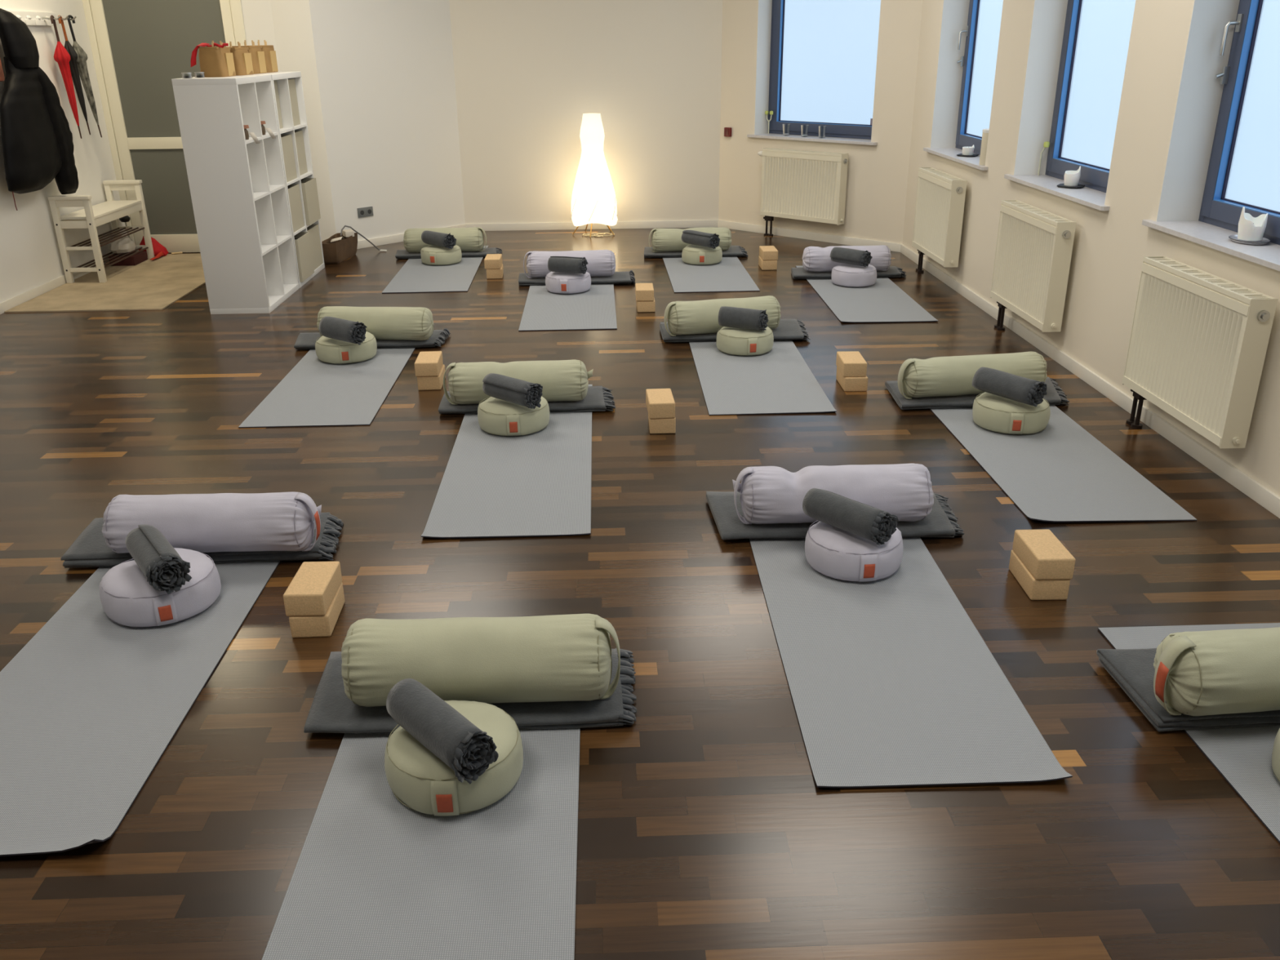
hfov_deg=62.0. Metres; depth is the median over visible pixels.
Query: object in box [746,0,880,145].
window
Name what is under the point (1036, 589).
block
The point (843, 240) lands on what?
baseboard
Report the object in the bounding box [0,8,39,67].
hood
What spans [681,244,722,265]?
cushion
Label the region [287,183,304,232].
storage box
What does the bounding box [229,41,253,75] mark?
paper bag
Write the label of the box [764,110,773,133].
stick
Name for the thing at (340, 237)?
paper sheet
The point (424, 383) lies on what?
block
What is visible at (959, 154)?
tray
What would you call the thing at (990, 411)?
cushion
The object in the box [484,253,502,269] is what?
block
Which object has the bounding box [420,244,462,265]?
cushion
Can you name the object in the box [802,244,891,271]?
bolster
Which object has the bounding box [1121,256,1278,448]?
radiator
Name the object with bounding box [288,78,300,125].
storage box
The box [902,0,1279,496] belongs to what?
wall
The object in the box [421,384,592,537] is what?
yoga mat
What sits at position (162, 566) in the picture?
rolled blanket
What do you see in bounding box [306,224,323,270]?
storage box
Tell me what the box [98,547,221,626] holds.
cushion
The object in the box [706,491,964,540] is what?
folded blanket
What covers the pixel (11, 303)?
baseboard
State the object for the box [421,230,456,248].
rolled blanket
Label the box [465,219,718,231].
baseboard
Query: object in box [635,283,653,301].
block
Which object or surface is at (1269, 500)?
baseboard
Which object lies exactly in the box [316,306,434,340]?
bolster
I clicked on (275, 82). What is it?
storage box
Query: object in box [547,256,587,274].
rolled blanket
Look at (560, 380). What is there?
bolster
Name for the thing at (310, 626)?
block
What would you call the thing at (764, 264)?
block
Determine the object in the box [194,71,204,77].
spice jar
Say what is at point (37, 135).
jacket
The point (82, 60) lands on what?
umbrella
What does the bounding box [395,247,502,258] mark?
folded blanket
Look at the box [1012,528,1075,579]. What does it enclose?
block
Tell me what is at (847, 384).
block
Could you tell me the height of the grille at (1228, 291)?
0.018 m
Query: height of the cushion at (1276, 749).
0.135 m
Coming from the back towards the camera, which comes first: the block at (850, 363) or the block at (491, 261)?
the block at (491, 261)
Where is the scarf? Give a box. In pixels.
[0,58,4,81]
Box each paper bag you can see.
[190,40,235,77]
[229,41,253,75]
[231,40,266,74]
[257,40,278,72]
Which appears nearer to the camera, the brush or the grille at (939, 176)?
the grille at (939, 176)
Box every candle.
[962,144,974,155]
[1063,165,1080,186]
[1237,206,1267,240]
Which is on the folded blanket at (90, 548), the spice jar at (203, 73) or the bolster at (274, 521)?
the bolster at (274, 521)
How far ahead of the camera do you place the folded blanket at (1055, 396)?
5.16 m
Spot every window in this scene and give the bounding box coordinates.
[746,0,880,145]
[923,0,1003,170]
[1004,0,1136,210]
[1142,0,1279,271]
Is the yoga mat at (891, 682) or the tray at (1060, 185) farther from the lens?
the tray at (1060, 185)
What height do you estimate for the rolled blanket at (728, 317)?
0.126 m
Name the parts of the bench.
leg, rail, armrest, seat rail, rail, rail, rail, leg, seat, leg, seat rail, rail, armrest, rail, rail, leg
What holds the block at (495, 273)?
on the floor at (707, 831)
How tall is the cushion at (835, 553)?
0.135 m
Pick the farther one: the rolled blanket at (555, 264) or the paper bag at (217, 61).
the rolled blanket at (555, 264)
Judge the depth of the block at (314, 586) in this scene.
3.21 m
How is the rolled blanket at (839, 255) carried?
on the cushion at (842, 274)
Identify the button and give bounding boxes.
[724,127,731,137]
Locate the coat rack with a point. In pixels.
(29, 18)
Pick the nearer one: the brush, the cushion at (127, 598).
the cushion at (127, 598)
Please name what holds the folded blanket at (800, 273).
on the yoga mat at (882, 301)
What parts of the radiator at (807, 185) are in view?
plate, plate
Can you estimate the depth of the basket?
8.73 m
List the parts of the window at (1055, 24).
sill, frame, sash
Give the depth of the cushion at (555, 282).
7.51 m
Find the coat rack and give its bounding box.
[7,10,76,26]
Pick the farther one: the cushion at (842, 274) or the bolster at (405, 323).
the cushion at (842, 274)
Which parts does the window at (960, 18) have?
sill, handle, frame, sash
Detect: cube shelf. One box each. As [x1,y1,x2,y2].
[171,74,299,314]
[250,71,324,288]
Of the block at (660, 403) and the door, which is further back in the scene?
the door
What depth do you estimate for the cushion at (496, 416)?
4.81 m
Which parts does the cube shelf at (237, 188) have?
board, panel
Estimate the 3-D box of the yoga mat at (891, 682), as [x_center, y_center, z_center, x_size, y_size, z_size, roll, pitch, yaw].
[0.709,0.376,3.391,0.612,0.027,1.830,-1,22,-1]
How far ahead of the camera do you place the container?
6.93 m
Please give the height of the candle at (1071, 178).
0.103 m
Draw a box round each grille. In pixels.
[762,147,843,156]
[918,167,964,183]
[1000,200,1074,226]
[1142,257,1275,304]
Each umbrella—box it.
[50,15,81,138]
[57,14,90,135]
[66,14,102,137]
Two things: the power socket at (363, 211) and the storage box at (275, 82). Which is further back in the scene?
the power socket at (363, 211)
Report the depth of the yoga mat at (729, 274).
8.04 m
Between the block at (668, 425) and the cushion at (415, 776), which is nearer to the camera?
the cushion at (415, 776)
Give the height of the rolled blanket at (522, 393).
0.124 m
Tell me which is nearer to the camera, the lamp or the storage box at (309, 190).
the storage box at (309, 190)
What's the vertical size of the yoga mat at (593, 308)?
0.005 m
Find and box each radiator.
[757,147,848,236]
[911,167,967,272]
[990,200,1076,332]
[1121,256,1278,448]
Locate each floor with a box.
[0,226,1279,959]
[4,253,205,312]
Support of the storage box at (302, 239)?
on the cube shelf at (282, 77)
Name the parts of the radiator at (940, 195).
plate, panel, plate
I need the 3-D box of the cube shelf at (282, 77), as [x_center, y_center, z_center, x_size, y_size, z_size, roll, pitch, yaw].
[-2.719,-2.236,7.907,0.390,1.470,0.770,-1,22,-2]
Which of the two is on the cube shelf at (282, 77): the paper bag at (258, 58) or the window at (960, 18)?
the paper bag at (258, 58)
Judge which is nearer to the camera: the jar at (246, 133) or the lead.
the jar at (246, 133)
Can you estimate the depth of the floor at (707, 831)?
3.26 m
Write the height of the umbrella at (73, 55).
0.856 m
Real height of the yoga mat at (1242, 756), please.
0.005 m
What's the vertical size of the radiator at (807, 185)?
0.765 m
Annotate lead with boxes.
[340,225,386,251]
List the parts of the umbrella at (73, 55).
handle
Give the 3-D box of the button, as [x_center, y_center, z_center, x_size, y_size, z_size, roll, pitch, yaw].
[0.807,-3.197,9.780,0.070,0.080,0.033,20,30,40]
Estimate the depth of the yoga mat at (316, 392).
5.46 m
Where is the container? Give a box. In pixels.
[979,128,989,165]
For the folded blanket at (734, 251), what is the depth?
8.77 m
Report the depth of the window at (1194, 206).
4.57 m
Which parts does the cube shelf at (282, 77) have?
panel, panel, board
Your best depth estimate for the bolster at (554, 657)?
2.71 m
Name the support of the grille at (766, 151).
attached to the radiator at (807, 185)
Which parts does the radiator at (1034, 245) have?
plate, plate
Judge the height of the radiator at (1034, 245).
0.765 m
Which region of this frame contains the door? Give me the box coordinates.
[82,0,247,253]
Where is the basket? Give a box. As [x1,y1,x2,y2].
[321,232,357,264]
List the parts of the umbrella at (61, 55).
handle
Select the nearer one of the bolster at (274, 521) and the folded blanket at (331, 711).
the folded blanket at (331, 711)
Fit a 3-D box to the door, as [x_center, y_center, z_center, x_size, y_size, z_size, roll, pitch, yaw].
[-3.785,-3.056,8.753,1.237,2.360,0.124,-1,22,-2]
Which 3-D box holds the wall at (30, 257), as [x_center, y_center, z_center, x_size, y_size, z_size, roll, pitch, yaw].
[-4.324,-1.105,3.212,0.260,3.000,12.090,-1,22,-2]
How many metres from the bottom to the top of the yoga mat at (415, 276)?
0.005 m
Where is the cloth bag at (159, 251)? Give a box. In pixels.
[138,235,168,259]
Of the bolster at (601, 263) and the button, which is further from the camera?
the button
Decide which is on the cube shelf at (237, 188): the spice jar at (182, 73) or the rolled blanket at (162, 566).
the spice jar at (182, 73)
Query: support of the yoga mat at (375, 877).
on the floor at (707, 831)
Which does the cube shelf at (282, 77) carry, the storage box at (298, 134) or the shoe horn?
the storage box at (298, 134)
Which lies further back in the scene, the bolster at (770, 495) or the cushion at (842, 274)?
the cushion at (842, 274)
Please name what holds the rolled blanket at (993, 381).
on the cushion at (990, 411)
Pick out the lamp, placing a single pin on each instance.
(593, 200)
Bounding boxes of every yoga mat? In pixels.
[0,560,280,856]
[238,347,415,427]
[262,728,580,959]
[382,245,488,293]
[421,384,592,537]
[518,284,617,331]
[662,256,759,293]
[688,339,836,415]
[749,537,1072,787]
[795,266,937,322]
[929,404,1196,522]
[1097,622,1279,843]
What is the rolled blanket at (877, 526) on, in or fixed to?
on the cushion at (835, 553)
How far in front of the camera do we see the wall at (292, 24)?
8.64 m
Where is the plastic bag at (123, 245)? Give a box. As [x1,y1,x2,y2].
[109,235,136,253]
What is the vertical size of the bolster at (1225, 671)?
0.208 m
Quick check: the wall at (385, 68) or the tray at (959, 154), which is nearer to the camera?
the tray at (959, 154)
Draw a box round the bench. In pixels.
[47,179,154,283]
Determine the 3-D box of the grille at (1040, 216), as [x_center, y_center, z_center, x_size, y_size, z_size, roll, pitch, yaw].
[2.208,-1.491,5.929,0.101,0.018,0.830,-1,22,-2]
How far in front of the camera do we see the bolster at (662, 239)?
8.72 m
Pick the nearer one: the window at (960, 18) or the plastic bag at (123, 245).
the window at (960, 18)
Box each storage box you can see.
[273,80,283,128]
[280,133,297,182]
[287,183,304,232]
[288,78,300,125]
[293,231,314,281]
[294,130,307,175]
[300,177,320,225]
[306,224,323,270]
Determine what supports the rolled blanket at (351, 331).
on the cushion at (329, 350)
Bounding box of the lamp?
[570,113,617,237]
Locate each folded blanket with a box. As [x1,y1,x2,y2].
[60,511,343,568]
[293,328,450,349]
[303,648,636,733]
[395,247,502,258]
[438,386,615,413]
[518,270,635,285]
[644,245,747,257]
[659,319,810,342]
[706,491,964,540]
[791,266,906,279]
[884,377,1069,409]
[1096,648,1279,732]
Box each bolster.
[102,491,321,553]
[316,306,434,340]
[341,613,620,706]
[403,226,486,252]
[443,360,593,404]
[523,249,615,278]
[648,226,731,252]
[663,295,781,336]
[732,463,933,524]
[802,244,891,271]
[897,351,1047,399]
[1153,626,1279,715]
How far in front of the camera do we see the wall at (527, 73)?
9.72 m
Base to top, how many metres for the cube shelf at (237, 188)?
1.470 m
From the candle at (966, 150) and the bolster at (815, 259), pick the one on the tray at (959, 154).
the candle at (966, 150)
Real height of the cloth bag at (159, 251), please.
0.168 m
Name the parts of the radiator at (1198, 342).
plate, plate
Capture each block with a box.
[283,561,342,616]
[288,582,344,638]
[414,351,443,377]
[417,364,445,390]
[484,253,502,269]
[486,263,503,279]
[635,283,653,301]
[635,297,655,312]
[645,388,675,418]
[648,414,675,433]
[758,255,777,270]
[759,245,777,260]
[835,351,866,377]
[835,366,867,391]
[1008,549,1070,599]
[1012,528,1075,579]
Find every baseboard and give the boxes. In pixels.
[0,253,114,314]
[356,223,466,248]
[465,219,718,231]
[717,219,900,252]
[900,244,1279,518]
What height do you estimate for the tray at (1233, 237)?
0.014 m
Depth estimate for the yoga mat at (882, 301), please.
7.20 m
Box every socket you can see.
[356,206,373,217]
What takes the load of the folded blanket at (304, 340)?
on the yoga mat at (316, 392)
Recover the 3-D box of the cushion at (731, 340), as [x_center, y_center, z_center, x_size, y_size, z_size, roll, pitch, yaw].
[0.604,-0.814,6.112,0.328,0.133,0.333,-1,22,-2]
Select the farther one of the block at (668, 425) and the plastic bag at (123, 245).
the plastic bag at (123, 245)
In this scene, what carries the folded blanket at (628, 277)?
on the yoga mat at (593, 308)
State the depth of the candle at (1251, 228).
4.26 m
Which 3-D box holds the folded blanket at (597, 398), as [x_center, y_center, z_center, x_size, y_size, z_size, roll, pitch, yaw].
[-0.551,-0.393,5.263,0.856,0.040,0.344,-1,22,-2]
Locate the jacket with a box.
[0,8,78,210]
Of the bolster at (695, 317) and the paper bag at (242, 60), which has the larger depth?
the paper bag at (242, 60)
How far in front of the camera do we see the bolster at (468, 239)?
8.80 m
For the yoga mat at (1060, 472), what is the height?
0.024 m
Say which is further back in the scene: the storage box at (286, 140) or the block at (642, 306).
the storage box at (286, 140)
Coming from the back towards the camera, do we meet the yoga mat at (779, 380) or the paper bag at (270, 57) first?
the paper bag at (270, 57)
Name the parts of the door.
pane, pane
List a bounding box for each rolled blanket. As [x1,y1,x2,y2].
[124,524,191,594]
[319,316,367,344]
[386,678,498,784]
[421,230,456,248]
[482,373,542,408]
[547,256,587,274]
[681,229,719,248]
[718,306,768,330]
[802,488,898,545]
[830,247,872,266]
[972,367,1047,406]
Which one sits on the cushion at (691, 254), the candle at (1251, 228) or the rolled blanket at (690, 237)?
the rolled blanket at (690, 237)
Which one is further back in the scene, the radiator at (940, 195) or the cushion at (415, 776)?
the radiator at (940, 195)
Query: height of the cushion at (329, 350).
0.138 m
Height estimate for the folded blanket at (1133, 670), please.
0.046 m
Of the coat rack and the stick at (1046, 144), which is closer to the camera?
the stick at (1046, 144)
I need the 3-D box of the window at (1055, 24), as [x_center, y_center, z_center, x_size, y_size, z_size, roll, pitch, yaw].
[2.387,-2.312,5.589,0.290,1.558,1.375,-1,22,-2]
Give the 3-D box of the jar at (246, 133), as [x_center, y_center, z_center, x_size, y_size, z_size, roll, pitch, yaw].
[-2.517,-2.223,6.846,0.126,0.118,0.065,-7,23,-16]
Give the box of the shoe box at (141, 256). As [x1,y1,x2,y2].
[108,251,147,266]
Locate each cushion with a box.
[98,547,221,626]
[315,331,377,364]
[384,700,523,816]
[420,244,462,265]
[477,395,549,435]
[545,271,591,293]
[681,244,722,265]
[716,326,773,355]
[804,520,902,582]
[831,263,876,287]
[972,391,1050,434]
[1271,728,1279,782]
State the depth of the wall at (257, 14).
8.53 m
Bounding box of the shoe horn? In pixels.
[171,251,182,254]
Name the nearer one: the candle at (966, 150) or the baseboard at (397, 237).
the candle at (966, 150)
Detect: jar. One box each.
[181,72,192,78]
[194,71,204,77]
[243,124,260,143]
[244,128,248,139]
[260,120,275,138]
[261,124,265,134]
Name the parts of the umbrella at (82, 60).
handle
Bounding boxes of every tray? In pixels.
[956,153,978,156]
[1057,183,1084,188]
[1228,235,1270,244]
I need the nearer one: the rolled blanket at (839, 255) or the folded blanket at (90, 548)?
the folded blanket at (90, 548)
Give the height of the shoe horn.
0.015 m
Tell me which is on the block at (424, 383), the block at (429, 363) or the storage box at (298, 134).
the block at (429, 363)
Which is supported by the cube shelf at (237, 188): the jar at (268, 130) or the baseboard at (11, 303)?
the jar at (268, 130)
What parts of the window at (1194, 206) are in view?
sill, handle, frame, sash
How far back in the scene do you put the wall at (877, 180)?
9.06 m
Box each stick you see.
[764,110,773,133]
[1037,141,1049,175]
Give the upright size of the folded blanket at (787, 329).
0.043 m
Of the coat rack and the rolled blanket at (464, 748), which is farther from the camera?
the coat rack
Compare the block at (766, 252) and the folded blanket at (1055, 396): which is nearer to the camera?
the folded blanket at (1055, 396)
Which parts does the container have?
lid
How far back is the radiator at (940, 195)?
7.51 m
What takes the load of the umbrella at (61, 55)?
hanging from the coat rack
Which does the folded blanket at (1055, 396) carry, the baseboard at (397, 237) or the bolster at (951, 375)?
the bolster at (951, 375)
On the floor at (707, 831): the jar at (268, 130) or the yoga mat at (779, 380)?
the yoga mat at (779, 380)
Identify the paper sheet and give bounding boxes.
[330,236,344,242]
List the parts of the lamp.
power cord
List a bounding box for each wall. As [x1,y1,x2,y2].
[0,0,127,302]
[240,0,279,71]
[270,0,336,241]
[308,0,465,240]
[448,0,722,223]
[718,0,922,244]
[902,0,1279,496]
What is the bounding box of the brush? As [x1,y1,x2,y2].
[119,215,130,238]
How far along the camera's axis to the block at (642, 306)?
7.02 m

